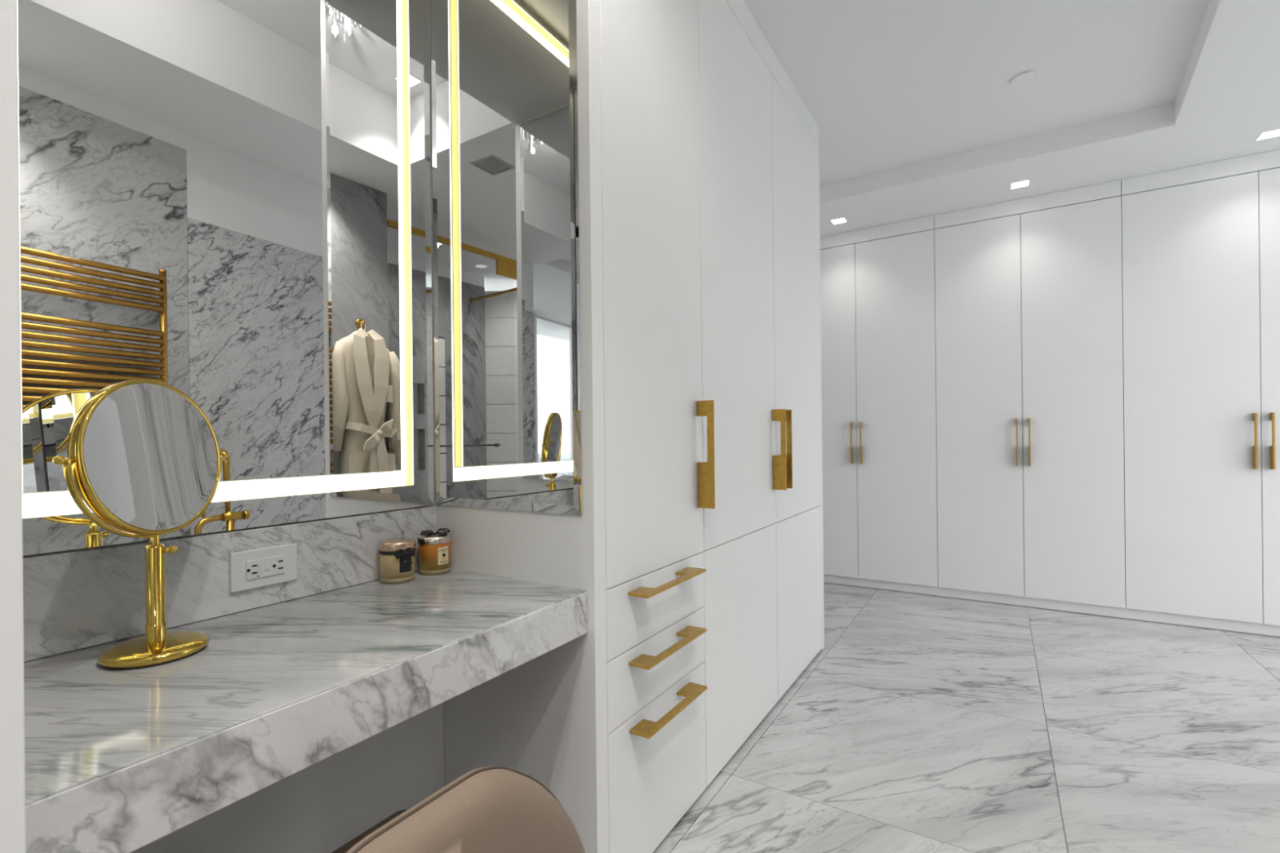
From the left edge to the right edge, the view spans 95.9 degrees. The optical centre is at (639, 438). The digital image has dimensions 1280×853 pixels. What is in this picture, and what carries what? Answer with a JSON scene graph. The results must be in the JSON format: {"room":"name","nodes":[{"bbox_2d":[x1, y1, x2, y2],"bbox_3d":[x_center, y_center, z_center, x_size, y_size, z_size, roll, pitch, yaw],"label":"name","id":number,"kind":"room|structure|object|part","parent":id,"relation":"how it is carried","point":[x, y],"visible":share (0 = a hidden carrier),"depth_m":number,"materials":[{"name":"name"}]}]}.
{"room":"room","nodes":[
{"label":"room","id":0,"kind":"room"},
{"bbox_2d":[22,506,425,557],"bbox_3d":[-1.183,-0.363,1.059,0.378,2.950,5.555,-1,0,32],"label":"wall","id":1,"kind":"structure","parent":0,"point":[421,506],"depth_m":1.17,"materials":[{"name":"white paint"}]},
{"bbox_2d":[17,0,433,555],"bbox_3d":[-0.832,-0.623,1.226,0.046,1.620,0.897,-1,0,32],"label":"mirror","id":2,"kind":"object","parent":1,"relation":"attached to","point":[225,204],"visible":0.9,"depth_m":1.19,"materials":[{"name":"white mirror"}]},
{"bbox_3d":[-0.850,-0.623,1.238,0.002,1.620,0.897,-1,0,32],"label":"plate","id":3,"kind":"part","parent":2,"relation":"part of","materials":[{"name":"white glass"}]},
{"bbox_2d":[22,506,436,662],"bbox_3d":[-0.807,0.271,1.217,0.020,0.164,0.901,-1,0,32],"label":"backsplash","id":4,"kind":"structure","parent":1,"relation":"attached to","point":[77,599],"depth_m":1.10,"materials":[{"name":"stone"}]},
{"bbox_2d":[229,542,297,592],"bbox_3d":[-0.789,0.270,1.217,0.010,0.080,0.130,-1,0,32],"label":"electrical outlet","id":5,"kind":"object","parent":4,"relation":"attached to","point":[264,566],"visible":1,"depth_m":1.21,"materials":[{"name":"white plastic"}]},
{"bbox_2d":[246,555,284,580],"bbox_3d":[-0.787,0.270,1.216,0.003,0.039,0.075,-1,0,32],"label":"receptacle","id":6,"kind":"object","parent":5,"relation":"attached to","point":[259,567],"depth_m":1.21,"materials":[{"name":"white plastic"}]},
{"bbox_2d":[652,582,1279,852],"bbox_3d":[1.187,1.148,0.801,4.650,0.120,7.600,-1,0,32],"label":"floor","id":7,"kind":"structure","parent":0,"point":[921,723],"depth_m":2.06,"materials":[{"name":"white stone"}]},
{"bbox_2d":[0,0,26,852],"bbox_3d":[-0.847,-0.163,0.679,0.588,2.544,0.049,-1,0,32],"label":"wall","id":8,"kind":"structure","parent":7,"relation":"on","point":[12,757],"depth_m":0.54,"materials":[{"name":"white paint"}]},
{"bbox_2d":[130,702,444,852],"bbox_3d":[-0.802,0.742,1.217,0.060,0.733,0.901,-1,0,32],"label":"wall","id":9,"kind":"structure","parent":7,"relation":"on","point":[324,806],"depth_m":1.32,"materials":[{"name":"white paint"}]},
{"bbox_2d":[23,568,587,852],"bbox_3d":[-0.586,0.401,1.080,0.538,0.097,0.901,-1,0,32],"label":"countertop","id":10,"kind":"structure","parent":9,"relation":"attached to","point":[117,760],"depth_m":0.83,"materials":[{"name":"stone"}]},
{"bbox_2d":[52,379,227,668],"bbox_3d":[-0.798,0.129,0.950,0.152,0.452,0.271,-1,0,32],"label":"makeup mirror","id":11,"kind":"object","parent":10,"relation":"on","point":[144,456],"visible":1,"depth_m":0.93,"materials":[{"name":"gold metal"}]},
{"bbox_3d":[-0.808,0.030,0.803,0.013,0.013,0.013,-1,0,32],"label":"pivot knob","id":12,"kind":"part","parent":11,"relation":"part of","materials":[{"name":"gold metal"}]},
{"bbox_3d":[-0.791,0.029,0.949,0.027,0.240,0.241,-1,0,3],"label":"magnifying glass","id":13,"kind":"part","parent":11,"relation":"part of","materials":[{"name":"white mirror"}]},
{"bbox_3d":[-0.790,0.030,1.096,0.013,0.013,0.013,-1,0,32],"label":"pivot knob","id":14,"kind":"part","parent":11,"relation":"part of","materials":[{"name":"gold metal"}]},
{"bbox_2d":[378,537,416,583],"bbox_3d":[-0.601,0.302,1.437,0.094,0.100,0.085,-1,0,32],"label":"candle","id":15,"kind":"object","parent":10,"relation":"on","point":[397,555],"visible":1,"depth_m":1.41,"materials":[{"name":"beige glass"}]},
{"bbox_3d":[-0.605,0.262,1.439,0.085,0.021,0.085,-1,0,32],"label":"lid","id":16,"kind":"part","parent":15,"relation":"part of","materials":[{"name":"gold metal"}]},
{"bbox_2d":[379,550,415,578],"bbox_3d":[-0.604,0.306,1.439,0.082,0.067,0.082,-1,0,32],"label":"jar","id":17,"kind":"object","parent":15,"relation":"on","point":[393,564],"depth_m":1.40,"materials":[{"name":"beige glass"}]},
{"bbox_2d":[417,528,451,575],"bbox_3d":[-0.542,0.294,1.525,0.084,0.116,0.084,-1,0,32],"label":"candle","id":18,"kind":"object","parent":10,"relation":"on","point":[434,548],"visible":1,"depth_m":1.49,"materials":[{"name":"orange glass"}]},
{"bbox_3d":[-0.542,0.263,1.526,0.083,0.018,0.083,-1,0,32],"label":"lid","id":19,"kind":"part","parent":18,"relation":"part of","materials":[{"name":"silver metal"}]},
{"bbox_2d":[418,541,450,570],"bbox_3d":[-0.542,0.306,1.526,0.080,0.067,0.080,-1,0,32],"label":"jar","id":20,"kind":"object","parent":18,"relation":"on","point":[433,555],"depth_m":1.49,"materials":[{"name":"orange glass"}]},
{"bbox_2d":[331,765,585,852],"bbox_3d":[-0.439,0.799,0.872,0.440,0.614,0.692,-1,0,32],"label":"chair","id":21,"kind":"object","parent":7,"relation":"on","point":[491,809],"visible":1,"depth_m":0.83,"materials":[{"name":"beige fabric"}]},
{"bbox_3d":[-0.466,0.797,0.889,0.375,0.095,0.520,-1,0,32],"label":"seat","id":22,"kind":"part","parent":21,"relation":"part of","materials":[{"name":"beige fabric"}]},
{"bbox_2d":[425,0,824,852],"bbox_3d":[0.194,-0.257,2.301,0.646,2.710,2.002,-1,0,32],"label":"tall cabinet","id":23,"kind":"object","parent":7,"relation":"on","point":[695,548],"visible":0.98,"depth_m":1.63,"materials":[{"name":"white wood"}]},
{"bbox_2d":[430,0,582,515],"bbox_3d":[-0.357,-0.626,1.461,0.507,1.610,0.004,-1,0,32],"label":"mirror","id":24,"kind":"object","parent":23,"relation":"attached to","point":[504,73],"visible":1,"depth_m":1.44,"materials":[{"name":"white mirror"}]},
{"bbox_3d":[-0.347,-0.251,1.485,0.588,2.710,0.044,-1,0,32],"label":"panel","id":25,"kind":"part","parent":23,"relation":"part of","materials":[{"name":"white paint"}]},
{"bbox_3d":[0.042,-0.575,1.579,0.020,1.851,0.523,-1,0,32],"label":"door","id":26,"kind":"part","parent":23,"relation":"part of","materials":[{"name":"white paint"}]},
{"bbox_3d":[0.053,0.438,1.579,0.020,0.167,0.523,-1,0,32],"label":"drawer","id":27,"kind":"part","parent":23,"relation":"part of","materials":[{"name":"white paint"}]},
{"bbox_3d":[0.055,0.608,1.579,0.020,0.167,0.523,-1,0,32],"label":"drawer","id":28,"kind":"part","parent":23,"relation":"part of","materials":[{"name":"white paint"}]},
{"bbox_3d":[0.058,0.891,1.579,0.020,0.394,0.523,-1,0,32],"label":"drawer","id":29,"kind":"part","parent":23,"relation":"part of","materials":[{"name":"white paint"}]},
{"bbox_3d":[0.081,0.382,1.551,0.058,0.008,0.327,-1,0,32],"label":"handle","id":30,"kind":"part","parent":23,"relation":"part of","materials":[{"name":"gold metal"}]},
{"bbox_3d":[0.083,0.555,1.551,0.058,0.008,0.327,-1,0,32],"label":"handle","id":31,"kind":"part","parent":23,"relation":"part of","materials":[{"name":"gold metal"}]},
{"bbox_3d":[0.085,0.722,1.551,0.058,0.008,0.327,-1,0,32],"label":"handle","id":32,"kind":"part","parent":23,"relation":"part of","materials":[{"name":"gold metal"}]},
{"bbox_3d":[0.199,0.047,1.748,0.056,0.326,0.008,-1,0,32],"label":"handle","id":33,"kind":"part","parent":23,"relation":"part of","materials":[{"name":"gold metal"}]},
{"bbox_3d":[0.362,-0.578,2.095,0.020,1.851,0.682,-1,0,32],"label":"door","id":34,"kind":"part","parent":23,"relation":"part of","materials":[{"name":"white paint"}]},
{"bbox_3d":[0.376,0.717,2.095,0.020,0.734,0.682,-1,0,32],"label":"door","id":35,"kind":"part","parent":23,"relation":"part of","materials":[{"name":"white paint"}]},
{"bbox_3d":[0.563,0.043,2.336,0.056,0.326,0.008,-1,0,32],"label":"handle","id":36,"kind":"part","parent":23,"relation":"part of","materials":[{"name":"gold metal"}]},
{"bbox_3d":[0.604,0.043,2.401,0.056,0.326,0.008,-1,0,32],"label":"handle","id":37,"kind":"part","parent":23,"relation":"part of","materials":[{"name":"gold metal"}]},
{"bbox_3d":[0.730,-0.582,2.686,0.020,1.851,0.700,-1,0,32],"label":"door","id":38,"kind":"part","parent":23,"relation":"part of","materials":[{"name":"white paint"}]},
{"bbox_3d":[0.743,0.714,2.686,0.020,0.734,0.700,-1,0,32],"label":"door","id":39,"kind":"part","parent":23,"relation":"part of","materials":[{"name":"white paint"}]},
{"bbox_3d":[0.696,-0.262,3.147,0.570,2.710,0.038,-1,0,32],"label":"panel","id":40,"kind":"part","parent":23,"relation":"part of","materials":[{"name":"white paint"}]},
{"bbox_2d":[819,215,938,595],"bbox_3d":[1.735,-0.220,4.430,1.003,2.595,0.660,-1,0,32],"label":"wardrobe","id":41,"kind":"object","parent":7,"relation":"on","point":[879,452],"visible":0.9,"depth_m":4.11,"materials":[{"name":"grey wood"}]},
{"bbox_3d":[1.373,-0.201,4.337,0.484,2.432,0.020,-1,0,32],"label":"door","id":42,"kind":"part","parent":41,"relation":"part of","materials":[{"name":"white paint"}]},
{"bbox_3d":[1.537,0.031,4.196,0.008,0.302,0.050,-1,0,32],"label":"handle","id":43,"kind":"part","parent":41,"relation":"part of","materials":[{"name":"gold metal"}]},
{"bbox_3d":[1.593,0.030,4.161,0.008,0.302,0.050,-1,0,32],"label":"handle","id":44,"kind":"part","parent":41,"relation":"part of","materials":[{"name":"gold metal"}]},
{"bbox_3d":[1.800,-0.205,4.072,0.514,2.432,0.020,-1,0,32],"label":"door","id":45,"kind":"part","parent":41,"relation":"part of","materials":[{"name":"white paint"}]},
{"bbox_2d":[933,179,1125,617],"bbox_3d":[2.581,-0.229,3.905,0.988,2.595,0.660,-1,0,32],"label":"wardrobe","id":46,"kind":"object","parent":7,"relation":"on","point":[1028,291],"visible":1,"depth_m":3.64,"materials":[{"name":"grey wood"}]},
{"bbox_3d":[2.227,-0.210,3.807,0.487,2.432,0.020,-1,0,32],"label":"door","id":47,"kind":"part","parent":46,"relation":"part of","materials":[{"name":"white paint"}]},
{"bbox_3d":[2.392,0.022,3.665,0.008,0.302,0.050,-1,0,32],"label":"handle","id":48,"kind":"part","parent":46,"relation":"part of","materials":[{"name":"gold metal"}]},
{"bbox_3d":[2.448,0.021,3.630,0.008,0.302,0.050,-1,0,32],"label":"handle","id":49,"kind":"part","parent":46,"relation":"part of","materials":[{"name":"gold metal"}]},
{"bbox_3d":[2.647,-0.214,3.546,0.495,2.432,0.020,-1,0,32],"label":"door","id":50,"kind":"part","parent":46,"relation":"part of","materials":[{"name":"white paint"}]},
{"bbox_2d":[1120,149,1279,636],"bbox_3d":[3.480,-0.238,3.347,1.128,2.595,0.660,-1,0,32],"label":"wardrobe","id":51,"kind":"object","parent":7,"relation":"on","point":[1201,243],"visible":0.98,"depth_m":3.22,"materials":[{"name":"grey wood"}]},
{"bbox_3d":[3.301,0.012,3.100,0.008,0.302,0.050,-1,0,32],"label":"handle","id":52,"kind":"part","parent":51,"relation":"part of","materials":[{"name":"gold metal"}]},
{"bbox_3d":[3.580,-0.224,2.966,0.554,2.432,0.020,-1,0,32],"label":"door","id":53,"kind":"part","parent":51,"relation":"part of","materials":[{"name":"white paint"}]},
{"bbox_3d":[3.357,0.012,3.065,0.008,0.302,0.050,-1,0,32],"label":"handle","id":54,"kind":"part","parent":51,"relation":"part of","materials":[{"name":"gold metal"}]},
{"bbox_2d":[743,0,1208,186],"bbox_3d":[1.075,-1.666,2.697,2.510,0.090,1.835,-1,0,32],"label":"ceiling","id":55,"kind":"structure","parent":0,"point":[886,85],"depth_m":2.52,"materials":[{"name":"white paint"}]},
{"bbox_2d":[1010,71,1035,85],"bbox_3d":[1.726,-1.622,2.600,0.094,0.012,0.094,-1,0,32],"label":"ceiling disc","id":56,"kind":"object","parent":55,"relation":"attached to","point":[1024,77],"visible":1,"depth_m":2.59,"materials":[{"name":"white paint"}]},
{"bbox_2d":[819,0,1279,236],"bbox_3d":[2.331,-1.629,2.691,4.650,0.210,3.150,-1,0,32],"label":"ceiling","id":57,"kind":"structure","parent":0,"point":[1148,141],"depth_m":3.06,"materials":[{"name":"white paint"}]},
{"bbox_2d":[830,217,847,224],"bbox_3d":[1.381,-1.513,4.012,0.097,0.003,0.097,-1,0,32],"label":"recessed light","id":58,"kind":"object","parent":57,"relation":"in","point":[839,220],"visible":1,"depth_m":4.01,"materials":[{"name":"white plastic"}]},
{"bbox_2d":[1010,179,1030,189],"bbox_3d":[2.275,-1.522,3.457,0.097,0.003,0.097,-1,0,32],"label":"recessed light","id":59,"kind":"object","parent":57,"relation":"in","point":[1024,183],"visible":1,"depth_m":3.45,"materials":[{"name":"white plastic"}]},
{"bbox_2d":[1254,128,1279,141],"bbox_3d":[3.176,-1.532,2.903,0.097,0.003,0.097,-1,0,32],"label":"recessed light","id":60,"kind":"object","parent":57,"relation":"in","point":[1273,133],"visible":1,"depth_m":2.91,"materials":[{"name":"white plastic"}]}
]}

